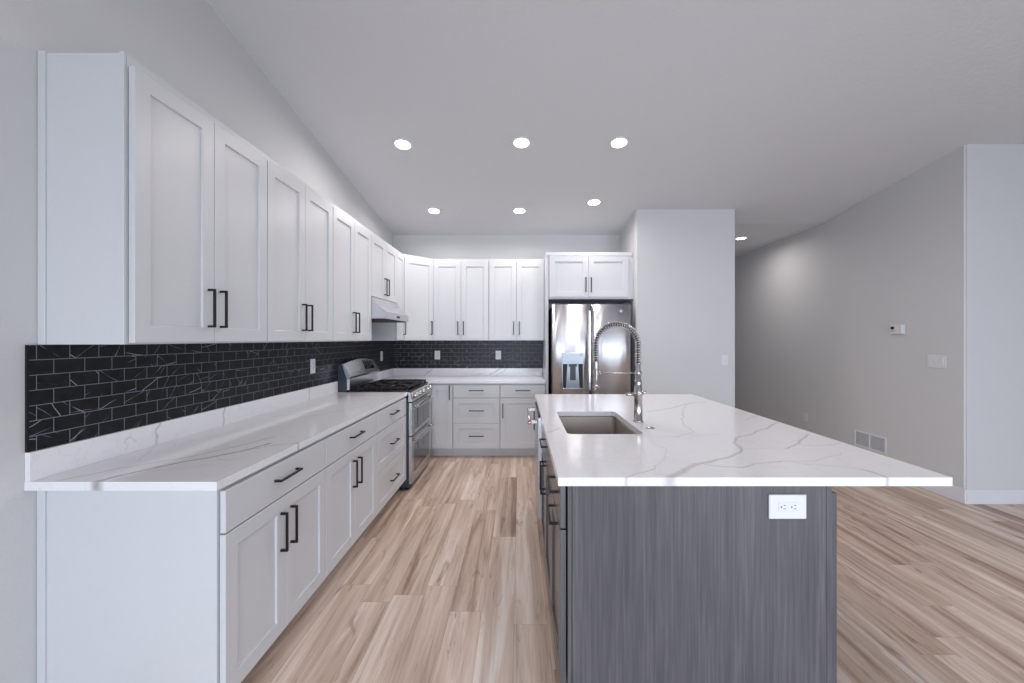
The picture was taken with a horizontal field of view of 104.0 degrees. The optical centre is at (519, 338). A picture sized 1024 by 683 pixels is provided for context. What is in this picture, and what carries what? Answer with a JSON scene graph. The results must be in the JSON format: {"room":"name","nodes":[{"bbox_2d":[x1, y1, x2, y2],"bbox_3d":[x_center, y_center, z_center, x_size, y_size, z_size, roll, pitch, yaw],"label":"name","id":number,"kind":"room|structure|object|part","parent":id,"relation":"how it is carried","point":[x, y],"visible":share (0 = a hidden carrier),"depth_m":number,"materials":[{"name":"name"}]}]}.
{"room":"kitchen","nodes":[
{"label":"kitchen","id":0,"kind":"room"},
{"bbox_2d":[0,0,392,682],"bbox_3d":[-1.775,-0.403,1.450,0.150,3.614,8.100,0,0,0],"label":"wall","id":1,"kind":"structure","parent":0,"point":[185,44],"depth_m":1.41,"materials":[{"name":"paint"}]},
{"bbox_2d":[38,51,266,344],"bbox_3d":[-1.518,-0.498,1.789,0.360,1.034,0.763,0,0,0],"label":"upper cabinet","id":2,"kind":"object","parent":1,"relation":"attached to","point":[152,210],"visible":1,"depth_m":1.44,"materials":[{"name":"white paint"}]},
{"bbox_3d":[-1.546,-0.496,1.415,0.303,1.030,0.005,0,0,0],"label":"panel","id":3,"kind":"part","parent":2,"relation":"part of","materials":[{"name":"white paint"}]},
{"bbox_3d":[-1.380,-0.479,1.607,0.020,0.984,0.371,0,0,0],"label":"door","id":4,"kind":"part","parent":2,"relation":"part of","materials":[{"name":"white paint"}]},
{"bbox_3d":[-1.354,-0.136,1.760,0.032,0.170,0.010,0,0,0],"label":"handle","id":5,"kind":"part","parent":2,"relation":"part of","materials":[{"name":"black metal"}]},
{"bbox_3d":[-1.354,-0.136,1.829,0.032,0.170,0.010,0,0,0],"label":"handle","id":6,"kind":"part","parent":2,"relation":"part of","materials":[{"name":"black metal"}]},
{"bbox_3d":[-1.380,-0.479,1.982,0.020,0.984,0.371,0,0,0],"label":"door","id":7,"kind":"part","parent":2,"relation":"part of","materials":[{"name":"white paint"}]},
{"bbox_2d":[25,341,392,452],"bbox_3d":[-1.695,0.162,3.357,0.009,0.685,3.968,0,0,0],"label":"tile backsplash","id":8,"kind":"structure","parent":1,"relation":"attached to","point":[73,393],"depth_m":1.85,"materials":[{"name":"black tile"}]},
{"bbox_3d":[-1.695,0.205,1.375,0.009,0.370,0.004,0,0,0],"label":"edge trim","id":9,"kind":"part","parent":8,"relation":"part of","materials":[{"name":"black metal"}]},
{"bbox_2d":[310,359,314,373],"bbox_3d":[-1.687,0.221,3.260,0.008,0.117,0.072,0,0,0],"label":"electrical outlet","id":10,"kind":"object","parent":8,"relation":"attached to","point":[312,361],"visible":1,"depth_m":3.25,"materials":[{"name":"white plastic"}]},
{"bbox_2d":[263,153,332,342],"bbox_3d":[-1.518,-0.496,2.552,0.360,1.030,0.760,0,0,0],"label":"upper cabinet","id":11,"kind":"object","parent":1,"relation":"attached to","point":[299,218],"visible":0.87,"depth_m":2.48,"materials":[{"name":"white paint"}]},
{"bbox_3d":[-1.380,-0.479,2.363,0.020,0.984,0.376,0,0,0],"label":"door","id":12,"kind":"part","parent":11,"relation":"part of","materials":[{"name":"white paint"}]},
{"bbox_3d":[-1.354,-0.136,2.517,0.032,0.170,0.010,0,0,0],"label":"handle","id":13,"kind":"part","parent":11,"relation":"part of","materials":[{"name":"black metal"}]},
{"bbox_3d":[-1.354,-0.136,2.587,0.032,0.170,0.010,0,0,0],"label":"handle","id":14,"kind":"part","parent":11,"relation":"part of","materials":[{"name":"black metal"}]},
{"bbox_3d":[-1.380,-0.479,2.741,0.020,0.984,0.376,0,0,0],"label":"door","id":15,"kind":"part","parent":11,"relation":"part of","materials":[{"name":"white paint"}]},
{"bbox_2d":[330,202,370,341],"bbox_3d":[-1.518,-0.496,3.314,0.360,1.030,0.760,0,0,0],"label":"upper cabinet","id":16,"kind":"object","parent":1,"relation":"attached to","point":[351,239],"visible":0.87,"depth_m":3.25,"materials":[{"name":"white paint"}]},
{"bbox_3d":[-1.380,-0.479,3.125,0.020,0.984,0.376,0,0,0],"label":"door","id":17,"kind":"part","parent":16,"relation":"part of","materials":[{"name":"white paint"}]},
{"bbox_3d":[-1.354,-0.136,3.279,0.032,0.170,0.010,0,0,0],"label":"handle","id":18,"kind":"part","parent":16,"relation":"part of","materials":[{"name":"black metal"}]},
{"bbox_3d":[-1.380,-0.479,3.503,0.020,0.984,0.376,0,0,0],"label":"door","id":19,"kind":"part","parent":16,"relation":"part of","materials":[{"name":"white paint"}]},
{"bbox_2d":[369,230,396,302],"bbox_3d":[-1.518,-0.702,4.076,0.360,0.618,0.760,0,0,0],"label":"upper cabinet","id":20,"kind":"object","parent":1,"relation":"attached to","point":[383,255],"visible":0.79,"depth_m":4.01,"materials":[{"name":"white paint"}]},
{"bbox_3d":[-1.380,-0.685,3.887,0.020,0.572,0.376,0,0,0],"label":"door","id":21,"kind":"part","parent":20,"relation":"part of","materials":[{"name":"white paint"}]},
{"bbox_3d":[-1.354,-0.526,4.041,0.032,0.170,0.010,0,0,0],"label":"handle","id":22,"kind":"part","parent":20,"relation":"part of","materials":[{"name":"black metal"}]},
{"bbox_3d":[-1.380,-0.685,4.265,0.020,0.572,0.376,0,0,0],"label":"door","id":23,"kind":"part","parent":20,"relation":"part of","materials":[{"name":"white paint"}]},
{"bbox_2d":[369,249,405,340],"bbox_3d":[-1.518,-0.496,4.598,0.360,1.030,0.279,0,0,0],"label":"upper cabinet","id":24,"kind":"object","parent":1,"relation":"attached to","point":[379,331],"visible":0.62,"depth_m":4.47,"materials":[{"name":"white paint"}]},
{"bbox_3d":[-1.380,-0.479,4.598,0.020,0.984,0.273,0,0,0],"label":"door","id":25,"kind":"part","parent":24,"relation":"part of","materials":[{"name":"white paint"}]},
{"bbox_2d":[371,297,408,322],"bbox_3d":[-1.464,-0.286,4.076,0.451,0.209,0.757,0,0,0],"label":"range hood","id":26,"kind":"object","parent":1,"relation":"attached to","point":[382,311],"visible":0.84,"depth_m":3.90,"materials":[{"name":"silver metal"}]},
{"bbox_2d":[402,254,432,340],"bbox_3d":[-1.392,-0.496,5.042,0.612,1.030,0.612,0,0,0],"label":"upper cabinet","id":27,"kind":"object","parent":1,"relation":"attached to","point":[418,271],"visible":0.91,"depth_m":4.88,"materials":[{"name":"white paint"}]},
{"bbox_2d":[393,235,619,310],"bbox_3d":[-0.181,0.006,5.425,3.037,2.795,0.150,0,0,0],"label":"wall","id":28,"kind":"structure","parent":0,"point":[427,246],"depth_m":5.35,"materials":[{"name":"paint"}]},
{"bbox_2d":[433,259,488,340],"bbox_3d":[-0.742,-0.496,5.168,0.699,1.030,0.360,0,0,0],"label":"upper cabinet","id":29,"kind":"object","parent":28,"relation":"attached to","point":[460,286],"visible":0.94,"depth_m":5.03,"materials":[{"name":"white paint"}]},
{"bbox_3d":[-0.915,-0.479,5.030,0.345,0.984,0.020,0,0,0],"label":"door","id":30,"kind":"part","parent":29,"relation":"part of","materials":[{"name":"white paint"}]},
{"bbox_3d":[-0.568,-0.479,5.030,0.345,0.984,0.020,0,0,0],"label":"door","id":31,"kind":"part","parent":29,"relation":"part of","materials":[{"name":"white paint"}]},
{"bbox_2d":[393,341,542,367],"bbox_3d":[-0.693,0.205,5.345,1.994,0.370,0.008,0,0,0],"label":"tile backsplash","id":32,"kind":"structure","parent":28,"relation":"attached to","point":[406,354],"depth_m":5.34,"materials":[{"name":"black tile"}]},
{"bbox_2d":[435,351,439,358],"bbox_3d":[-1.103,0.214,5.337,0.072,0.117,0.008,0,0,0],"label":"electrical outlet","id":33,"kind":"object","parent":32,"relation":"attached to","point":[437,353],"visible":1,"depth_m":5.33,"materials":[{"name":"white plastic"}]},
{"bbox_2d":[496,351,500,358],"bbox_3d":[-0.289,0.214,5.337,0.072,0.117,0.008,0,0,0],"label":"electrical outlet","id":34,"kind":"object","parent":32,"relation":"attached to","point":[498,353],"visible":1,"depth_m":5.33,"materials":[{"name":"white plastic"}]},
{"bbox_2d":[489,259,543,340],"bbox_3d":[-0.043,-0.496,5.168,0.693,1.030,0.360,0,0,0],"label":"upper cabinet","id":35,"kind":"object","parent":28,"relation":"attached to","point":[516,286],"visible":1,"depth_m":5.03,"materials":[{"name":"white paint"}]},
{"bbox_3d":[-0.216,-0.479,5.030,0.342,0.984,0.020,0,0,0],"label":"door","id":36,"kind":"part","parent":35,"relation":"part of","materials":[{"name":"white paint"}]},
{"bbox_3d":[0.129,-0.479,5.030,0.342,0.984,0.020,0,0,0],"label":"door","id":37,"kind":"part","parent":35,"relation":"part of","materials":[{"name":"white paint"}]},
{"bbox_2d":[205,0,1023,256],"bbox_3d":[2.675,-1.865,3.200,9.050,0.989,11.900,0,0,0],"label":"ceiling","id":38,"kind":"structure","parent":0,"point":[788,116],"depth_m":2.88,"materials":[{"name":"paint"}]},
{"bbox_2d":[392,138,412,149],"bbox_3d":[-0.996,-1.656,3.403,0.171,0.028,0.170,0,0,5],"label":"recessed light","id":39,"kind":"object","parent":38,"relation":"in","point":[400,143],"visible":1,"depth_m":3.39,"materials":[{"name":"white paint"}]},
{"bbox_2d":[426,207,441,213],"bbox_3d":[-0.996,-1.486,4.634,0.171,0.028,0.170,0,0,5],"label":"recessed light","id":40,"kind":"object","parent":38,"relation":"in","point":[433,210],"visible":1,"depth_m":4.62,"materials":[{"name":"white plastic"}]},
{"bbox_2d":[512,207,526,213],"bbox_3d":[-0.006,-1.486,4.634,0.171,0.028,0.170,0,0,-5],"label":"recessed light","id":41,"kind":"object","parent":38,"relation":"in","point":[518,210],"visible":1,"depth_m":4.62,"materials":[{"name":"white plastic"}]},
{"bbox_2d":[511,136,531,148],"bbox_3d":[0.013,-1.659,3.380,0.171,0.028,0.170,0,0,-5],"label":"recessed light","id":42,"kind":"object","parent":38,"relation":"in","point":[520,142],"visible":1,"depth_m":3.37,"materials":[{"name":"white plastic"}]},
{"bbox_2d":[586,198,601,205],"bbox_3d":[0.820,-1.514,4.430,0.171,0.028,0.170,0,0,5],"label":"recessed light","id":43,"kind":"object","parent":38,"relation":"in","point":[595,201],"visible":1,"depth_m":4.42,"materials":[{"name":"white plastic"}]},
{"bbox_2d":[609,136,629,148],"bbox_3d":[0.837,-1.659,3.380,0.171,0.028,0.170,0,0,5],"label":"recessed light","id":44,"kind":"object","parent":38,"relation":"in","point":[618,142],"visible":1,"depth_m":3.37,"materials":[{"name":"white plastic"}]},
{"bbox_2d":[241,456,1023,682],"bbox_3d":[2.675,1.454,3.225,9.050,0.100,11.950,0,0,0],"label":"floor","id":45,"kind":"structure","parent":0,"point":[448,582],"depth_m":2.22,"materials":[{"name":"brown wood"}]},
{"bbox_2d":[37,438,325,682],"bbox_3d":[-1.356,0.963,1.781,0.684,0.883,0.752,0,0,0],"label":"base cabinet","id":46,"kind":"object","parent":45,"relation":"on","point":[133,586],"visible":0.9,"depth_m":1.41,"materials":[{"name":"white paint"}]},
{"bbox_3d":[-1.384,0.963,1.414,0.628,0.883,0.006,0,0,0],"label":"panel","id":47,"kind":"part","parent":46,"relation":"part of","materials":[{"name":"white paint"}]},
{"bbox_2d":[24,381,406,490],"bbox_3d":[-1.370,0.455,2.530,0.660,0.130,2.316,0,0,0],"label":"countertop","id":48,"kind":"structure","parent":46,"relation":"on","point":[211,450],"depth_m":1.76,"materials":[{"name":"white stone"}]},
{"bbox_3d":[-1.056,0.993,1.603,0.020,0.592,0.365,0,0,0],"label":"door","id":49,"kind":"part","parent":46,"relation":"part of","materials":[{"name":"white paint"}]},
{"bbox_3d":[-1.056,0.616,1.788,0.020,0.151,0.733,0,0,0],"label":"drawer","id":50,"kind":"part","parent":46,"relation":"part of","materials":[{"name":"white paint"}]},
{"bbox_3d":[-1.030,0.844,1.750,0.032,0.170,0.010,0,0,0],"label":"handle","id":51,"kind":"part","parent":46,"relation":"part of","materials":[{"name":"black metal"}]},
{"bbox_3d":[-1.030,0.606,1.788,0.032,0.010,0.170,0,0,0],"label":"handle","id":52,"kind":"part","parent":46,"relation":"part of","materials":[{"name":"black metal"}]},
{"bbox_3d":[-1.030,0.844,1.825,0.032,0.170,0.010,0,0,0],"label":"handle","id":53,"kind":"part","parent":46,"relation":"part of","materials":[{"name":"black metal"}]},
{"bbox_3d":[-1.056,0.993,1.972,0.020,0.592,0.365,0,0,0],"label":"door","id":54,"kind":"part","parent":46,"relation":"part of","materials":[{"name":"white paint"}]},
{"bbox_2d":[322,412,376,576],"bbox_3d":[-1.356,0.963,2.541,0.684,0.883,0.764,0,0,0],"label":"base cabinet","id":55,"kind":"object","parent":45,"relation":"on","point":[351,450],"visible":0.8,"depth_m":2.46,"materials":[{"name":"white paint"}]},
{"bbox_3d":[-1.056,0.993,2.351,0.020,0.592,0.378,0,0,0],"label":"door","id":56,"kind":"part","parent":55,"relation":"part of","materials":[{"name":"white paint"}]},
{"bbox_3d":[-1.056,0.616,2.541,0.020,0.151,0.758,0,0,0],"label":"drawer","id":57,"kind":"part","parent":55,"relation":"part of","materials":[{"name":"white paint"}]},
{"bbox_3d":[-1.030,0.844,2.503,0.032,0.170,0.010,0,0,0],"label":"handle","id":58,"kind":"part","parent":55,"relation":"part of","materials":[{"name":"black metal"}]},
{"bbox_3d":[-1.030,0.606,2.541,0.032,0.010,0.170,0,0,0],"label":"handle","id":59,"kind":"part","parent":55,"relation":"part of","materials":[{"name":"black metal"}]},
{"bbox_3d":[-1.030,0.844,2.579,0.032,0.170,0.010,0,0,0],"label":"handle","id":60,"kind":"part","parent":55,"relation":"part of","materials":[{"name":"black metal"}]},
{"bbox_3d":[-1.056,0.993,2.731,0.020,0.592,0.378,0,0,0],"label":"door","id":61,"kind":"part","parent":55,"relation":"part of","materials":[{"name":"white paint"}]},
{"bbox_2d":[337,358,433,489],"bbox_3d":[-1.315,0.802,4.073,0.744,1.204,0.755,0,0,0],"label":"range","id":62,"kind":"object","parent":45,"relation":"on","point":[356,375],"visible":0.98,"depth_m":3.89,"materials":[{"name":"grey metal"}]},
{"bbox_3d":[-1.605,0.280,4.073,0.086,0.159,0.755,0,0,0],"label":"panel","id":63,"kind":"part","parent":62,"relation":"part of","materials":[{"name":"silver metal"}]},
{"bbox_3d":[-1.593,0.419,4.073,0.026,0.111,0.731,0,0,0],"label":"vent panel","id":64,"kind":"part","parent":62,"relation":"part of","materials":[{"name":"silver metal"}]},
{"bbox_2d":[347,379,427,391],"bbox_3d":[-1.310,0.462,4.073,0.581,0.053,0.755,0,0,0],"label":"cooktop","id":65,"kind":"object","parent":62,"relation":"in","point":[365,385],"depth_m":3.86,"materials":[{"name":"metal"}]},
{"bbox_3d":[-1.035,0.535,4.073,0.084,0.093,0.755,0,0,0],"label":"control panel","id":66,"kind":"part","parent":62,"relation":"part of","materials":[{"name":"silver metal"}]},
{"bbox_3d":[-1.014,0.746,4.073,0.033,0.307,0.751,0,0,0],"label":"oven door","id":67,"kind":"part","parent":62,"relation":"part of","materials":[{"name":"silver metal"}]},
{"bbox_3d":[-1.014,1.125,4.073,0.033,0.437,0.751,0,0,0],"label":"oven door","id":68,"kind":"part","parent":62,"relation":"part of","materials":[{"name":"silver metal"}]},
{"bbox_3d":[-0.971,0.630,4.073,0.056,0.027,0.680,0,0,0],"label":"handle","id":69,"kind":"part","parent":62,"relation":"part of","materials":[{"name":"silver metal"}]},
{"bbox_3d":[-0.971,0.945,4.073,0.056,0.027,0.680,0,0,0],"label":"handle","id":70,"kind":"part","parent":62,"relation":"part of","materials":[{"name":"silver metal"}]},
{"bbox_2d":[374,397,405,513],"bbox_3d":[-1.356,0.963,3.304,0.684,0.883,0.758,0,0,0],"label":"base cabinet","id":71,"kind":"object","parent":45,"relation":"on","point":[391,419],"visible":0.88,"depth_m":3.23,"materials":[{"name":"white paint"}]},
{"bbox_3d":[-1.056,0.844,3.304,0.020,0.294,0.752,0,0,0],"label":"drawer","id":72,"kind":"part","parent":71,"relation":"part of","materials":[{"name":"white paint"}]},
{"bbox_3d":[-1.056,0.616,3.304,0.020,0.151,0.752,0,0,0],"label":"drawer","id":73,"kind":"part","parent":71,"relation":"part of","materials":[{"name":"white paint"}]},
{"bbox_3d":[-1.056,1.141,3.304,0.020,0.295,0.752,0,0,0],"label":"drawer","id":74,"kind":"part","parent":71,"relation":"part of","materials":[{"name":"white paint"}]},
{"bbox_2d":[429,383,453,455],"bbox_3d":[-1.245,0.963,4.903,0.906,0.883,0.890,0,0,0],"label":"base cabinet","id":75,"kind":"object","parent":45,"relation":"on","point":[441,404],"visible":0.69,"depth_m":4.72,"materials":[{"name":"white paint"}]},
{"bbox_3d":[-1.056,0.915,4.581,0.020,0.748,0.238,0,0,0],"label":"door","id":76,"kind":"part","parent":75,"relation":"part of","materials":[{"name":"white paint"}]},
{"bbox_2d":[378,368,545,383],"bbox_3d":[-0.700,0.455,4.903,2.000,0.130,0.894,0,0,0],"label":"countertop","id":77,"kind":"structure","parent":75,"relation":"on","point":[432,375],"depth_m":5.33,"materials":[{"name":"white stone"}]},
{"bbox_2d":[453,383,499,455],"bbox_3d":[-0.513,0.963,5.016,0.553,0.883,0.664,0,0,0],"label":"base cabinet","id":78,"kind":"object","parent":45,"relation":"on","point":[476,406],"visible":0.96,"depth_m":4.72,"materials":[{"name":"white paint"}]},
{"bbox_3d":[-0.513,1.141,4.726,0.547,0.295,0.020,0,0,0],"label":"drawer","id":79,"kind":"part","parent":78,"relation":"part of","materials":[{"name":"white paint"}]},
{"bbox_3d":[-0.513,0.844,4.726,0.547,0.294,0.020,0,0,0],"label":"drawer","id":80,"kind":"part","parent":78,"relation":"part of","materials":[{"name":"white paint"}]},
{"bbox_3d":[-0.513,0.616,4.726,0.547,0.151,0.020,0,0,0],"label":"drawer","id":81,"kind":"part","parent":78,"relation":"part of","materials":[{"name":"white paint"}]},
{"bbox_2d":[500,383,545,455],"bbox_3d":[0.034,0.963,5.016,0.537,0.883,0.664,0,0,0],"label":"base cabinet","id":82,"kind":"object","parent":45,"relation":"on","point":[517,437],"visible":0.75,"depth_m":4.72,"materials":[{"name":"white paint"}]},
{"bbox_3d":[0.034,0.993,4.726,0.531,0.592,0.020,0,0,0],"label":"door","id":83,"kind":"part","parent":82,"relation":"part of","materials":[{"name":"white paint"}]},
{"bbox_3d":[0.034,0.616,4.726,0.531,0.151,0.020,0,0,0],"label":"drawer","id":84,"kind":"part","parent":82,"relation":"part of","materials":[{"name":"white paint"}]},
{"bbox_2d":[527,402,541,519],"bbox_3d":[0.403,0.965,3.050,0.699,0.878,0.594,0,0,0],"label":"dishwasher","id":85,"kind":"object","parent":45,"relation":"on","point":[537,421],"visible":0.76,"depth_m":2.81,"materials":[{"name":"grey metal"}]},
{"bbox_3d":[0.090,0.579,3.050,0.066,0.026,0.534,0,0,0],"label":"handle","id":86,"kind":"part","parent":85,"relation":"part of","materials":[{"name":"silver metal"}]},
{"bbox_3d":[0.149,0.893,3.050,0.052,0.702,0.594,0,0,0],"label":"door","id":87,"kind":"part","parent":85,"relation":"part of","materials":[{"name":"silver metal"}]},
{"bbox_2d":[539,422,550,605],"bbox_3d":[0.443,0.963,2.324,0.656,0.883,0.839,0,0,0],"label":"base cabinet","id":88,"kind":"object","parent":45,"relation":"on","point":[545,463],"visible":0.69,"depth_m":2.28,"materials":[{"name":"grey wood"}]},
{"bbox_3d":[0.131,0.804,2.362,0.032,0.170,0.010,0,0,0],"label":"handle","id":89,"kind":"part","parent":88,"relation":"part of","materials":[{"name":"black metal"}]},
{"bbox_3d":[0.131,0.604,2.324,0.032,0.010,0.180,0,0,0],"label":"handle","id":90,"kind":"part","parent":88,"relation":"part of","materials":[{"name":"black metal"}]},
{"bbox_3d":[0.131,0.804,2.286,0.032,0.170,0.010,0,0,0],"label":"handle","id":91,"kind":"part","parent":88,"relation":"part of","materials":[{"name":"black metal"}]},
{"bbox_3d":[0.157,0.993,2.533,0.020,0.592,0.415,0,0,0],"label":"door","id":92,"kind":"part","parent":88,"relation":"part of","materials":[{"name":"grey wood"}]},
{"bbox_3d":[0.157,0.612,2.324,0.020,0.160,0.833,0,0,0],"label":"false drawer","id":93,"kind":"part","parent":88,"relation":"part of","materials":[{"name":"grey wood"}]},
{"bbox_3d":[0.157,0.993,2.115,0.020,0.592,0.415,0,0,0],"label":"door","id":94,"kind":"part","parent":88,"relation":"part of","materials":[{"name":"grey wood"}]},
{"bbox_2d":[543,252,632,393],"bbox_3d":[0.821,0.191,5.006,1.032,2.427,0.684,0,0,0],"label":"tall cabinet","id":95,"kind":"object","parent":45,"relation":"on","point":[569,277],"visible":0.91,"depth_m":4.71,"materials":[{"name":"white paint"}]},
{"bbox_3d":[0.320,0.197,5.032,0.030,2.415,0.632,0,0,0],"label":"panel","id":96,"kind":"part","parent":95,"relation":"part of","materials":[{"name":"white paint"}]},
{"bbox_3d":[0.575,-0.731,4.706,0.453,0.480,0.020,0,0,0],"label":"door","id":97,"kind":"part","parent":95,"relation":"part of","materials":[{"name":"white paint"}]},
{"bbox_3d":[0.811,-1.002,4.714,1.012,0.042,0.012,0,0,0],"label":"rail","id":98,"kind":"part","parent":95,"relation":"part of","materials":[{"name":"white paint"}]},
{"bbox_3d":[1.038,-0.731,4.706,0.468,0.480,0.020,0,0,0],"label":"door","id":99,"kind":"part","parent":95,"relation":"part of","materials":[{"name":"white paint"}]},
{"bbox_2d":[548,303,630,393],"bbox_3d":[0.814,0.498,4.885,0.899,1.812,0.810,0,0,0],"label":"refrigerator","id":100,"kind":"object","parent":45,"relation":"on","point":[572,328],"visible":0.6,"depth_m":4.55,"materials":[{"name":"grey metal"}]},
{"bbox_3d":[0.588,0.125,4.583,0.448,1.038,0.066,0,0,0],"label":"door","id":101,"kind":"part","parent":100,"relation":"part of","materials":[{"name":"silver metal"}]},
{"bbox_3d":[0.783,0.127,4.521,0.030,0.895,0.070,0,0,0],"label":"handle","id":102,"kind":"part","parent":100,"relation":"part of","materials":[{"name":"silver metal"}]},
{"bbox_3d":[0.846,0.127,4.521,0.030,0.895,0.070,0,0,0],"label":"handle","id":103,"kind":"part","parent":100,"relation":"part of","materials":[{"name":"silver metal"}]},
{"bbox_3d":[1.039,0.125,4.583,0.448,1.038,0.066,0,0,0],"label":"door","id":104,"kind":"part","parent":100,"relation":"part of","materials":[{"name":"silver metal"}]},
{"bbox_2d":[546,460,831,682],"bbox_3d":[0.624,0.963,1.673,1.017,0.883,0.456,0,0,0],"label":"base cabinet","id":105,"kind":"object","parent":45,"relation":"on","point":[650,584],"visible":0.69,"depth_m":1.45,"materials":[{"name":"grey wood"}]},
{"bbox_3d":[0.131,0.729,1.669,0.032,0.010,0.180,0,0,0],"label":"handle","id":106,"kind":"part","parent":105,"relation":"part of","materials":[{"name":"black metal"}]},
{"bbox_3d":[0.131,0.604,1.669,0.032,0.010,0.180,0,0,0],"label":"handle","id":107,"kind":"part","parent":105,"relation":"part of","materials":[{"name":"black metal"}]},
{"bbox_3d":[0.157,0.612,1.679,0.020,0.160,0.439,0,0,0],"label":"drawer","id":108,"kind":"part","parent":105,"relation":"part of","materials":[{"name":"grey wood"}]},
{"bbox_2d":[535,394,952,485],"bbox_3d":[0.833,0.505,2.482,1.395,0.030,2.135,0,0,0],"label":"countertop","id":109,"kind":"structure","parent":105,"relation":"on","point":[695,440],"depth_m":1.74,"materials":[{"name":"white stone"}]},
{"bbox_2d":[559,416,635,433],"bbox_3d":[0.443,0.635,2.380,0.443,0.227,0.688,0,0,0],"label":"sink","id":110,"kind":"object","parent":109,"relation":"in","point":[572,424],"visible":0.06,"depth_m":2.70,"materials":[{"name":"silver metal"}]},
{"bbox_2d":[593,321,646,422],"bbox_3d":[0.588,0.192,2.370,0.316,0.596,0.064,0,0,0],"label":"faucet","id":111,"kind":"object","parent":109,"relation":"on","point":[638,409],"visible":1,"depth_m":2.36,"materials":[{"name":"silver metal"}]},
{"bbox_3d":[0.576,0.201,2.370,0.290,0.024,0.042,0,0,0],"label":"support arm","id":112,"kind":"part","parent":111,"relation":"part of","materials":[{"name":"silver metal"}]},
{"bbox_3d":[0.685,0.320,2.370,0.122,0.033,0.064,0,0,0],"label":"lever","id":113,"kind":"part","parent":111,"relation":"part of","materials":[{"name":"silver metal"}]},
{"bbox_2d":[769,494,805,518],"bbox_3d":[0.964,0.604,1.440,0.135,0.087,0.008,0,0,0],"label":"electrical outlet","id":114,"kind":"object","parent":105,"relation":"attached to","point":[781,506],"visible":1,"depth_m":1.44,"materials":[{"name":"white plastic"}]},
{"bbox_2d":[779,502,797,511],"bbox_3d":[0.964,0.604,1.438,0.068,0.033,0.002,0,0,0],"label":"receptacle","id":115,"kind":"object","parent":114,"relation":"attached to","point":[783,506],"depth_m":1.44,"materials":[{"name":"white plastic"}]},
{"bbox_2d":[832,491,836,682],"bbox_3d":[0.967,0.963,1.796,0.381,0.883,0.679,0,0,0],"label":"base cabinet","id":116,"kind":"object","parent":45,"relation":"on","point":[834,494],"visible":0.04,"depth_m":1.46,"materials":[{"name":"grey wood"}]},
{"bbox_2d":[620,209,734,407],"bbox_3d":[1.910,-0.044,6.805,1.146,2.897,4.390,0,0,0],"label":"wall","id":117,"kind":"structure","parent":0,"point":[682,304],"depth_m":4.61,"materials":[{"name":"paint"}]},
{"bbox_2d":[722,355,727,364],"bbox_3d":[2.360,0.244,4.604,0.072,0.117,0.011,0,0,0],"label":"light switch","id":118,"kind":"object","parent":117,"relation":"attached to","point":[724,357],"visible":1,"depth_m":4.60,"materials":[{"name":"white plastic"}]},
{"bbox_2d":[735,144,982,488],"bbox_3d":[3.865,-0.127,6.202,0.150,3.063,5.596,0,0,0],"label":"wall","id":119,"kind":"structure","parent":0,"point":[816,308],"depth_m":4.17,"materials":[{"name":"paint"}]},
{"bbox_2d":[803,412,806,421],"bbox_3d":[3.786,1.034,5.310,0.008,0.117,0.072,0,0,0],"label":"electrical outlet","id":120,"kind":"object","parent":119,"relation":"attached to","point":[804,413],"visible":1,"depth_m":5.32,"materials":[{"name":"white plastic"}]},
{"bbox_2d":[854,429,885,454],"bbox_3d":[3.786,1.110,4.333,0.008,0.180,0.396,0,0,0],"label":"air vent","id":121,"kind":"object","parent":119,"relation":"in","point":[873,442],"visible":1,"depth_m":4.32,"materials":[{"name":"white metal"}]},
{"bbox_2d":[890,324,904,333],"bbox_3d":[3.774,-0.096,4.010,0.031,0.100,0.150,0,0,0],"label":"thermostat","id":122,"kind":"object","parent":119,"relation":"attached to","point":[898,328],"visible":1,"depth_m":3.98,"materials":[{"name":"white plastic"}]},
{"bbox_2d":[927,355,945,368],"bbox_3d":[3.784,0.204,3.637,0.011,0.117,0.165,0,0,0],"label":"light switch","id":123,"kind":"object","parent":119,"relation":"attached to","point":[933,361],"visible":1,"depth_m":3.63,"materials":[{"name":"white plastic"}]},
{"bbox_2d":[917,485,965,503],"bbox_3d":[3.783,1.340,6.191,0.013,0.128,5.598,0,0,0],"label":"baseboard","id":124,"kind":"structure","parent":119,"relation":"attached to","point":[956,493],"depth_m":3.51,"materials":[{"name":"white paint"}]},
{"bbox_2d":[983,144,1023,488],"bbox_3d":[5.495,-0.127,3.479,3.110,3.063,0.150,0,0,0],"label":"wall","id":125,"kind":"structure","parent":0,"point":[1003,164],"depth_m":3.40,"materials":[{"name":"paint"}]},
{"bbox_2d":[966,489,1023,503],"bbox_3d":[5.415,1.340,3.397,3.250,0.128,0.012,0,0,0],"label":"baseboard","id":126,"kind":"structure","parent":125,"relation":"attached to","point":[973,496],"depth_m":3.39,"materials":[{"name":"white paint"}]}
]}

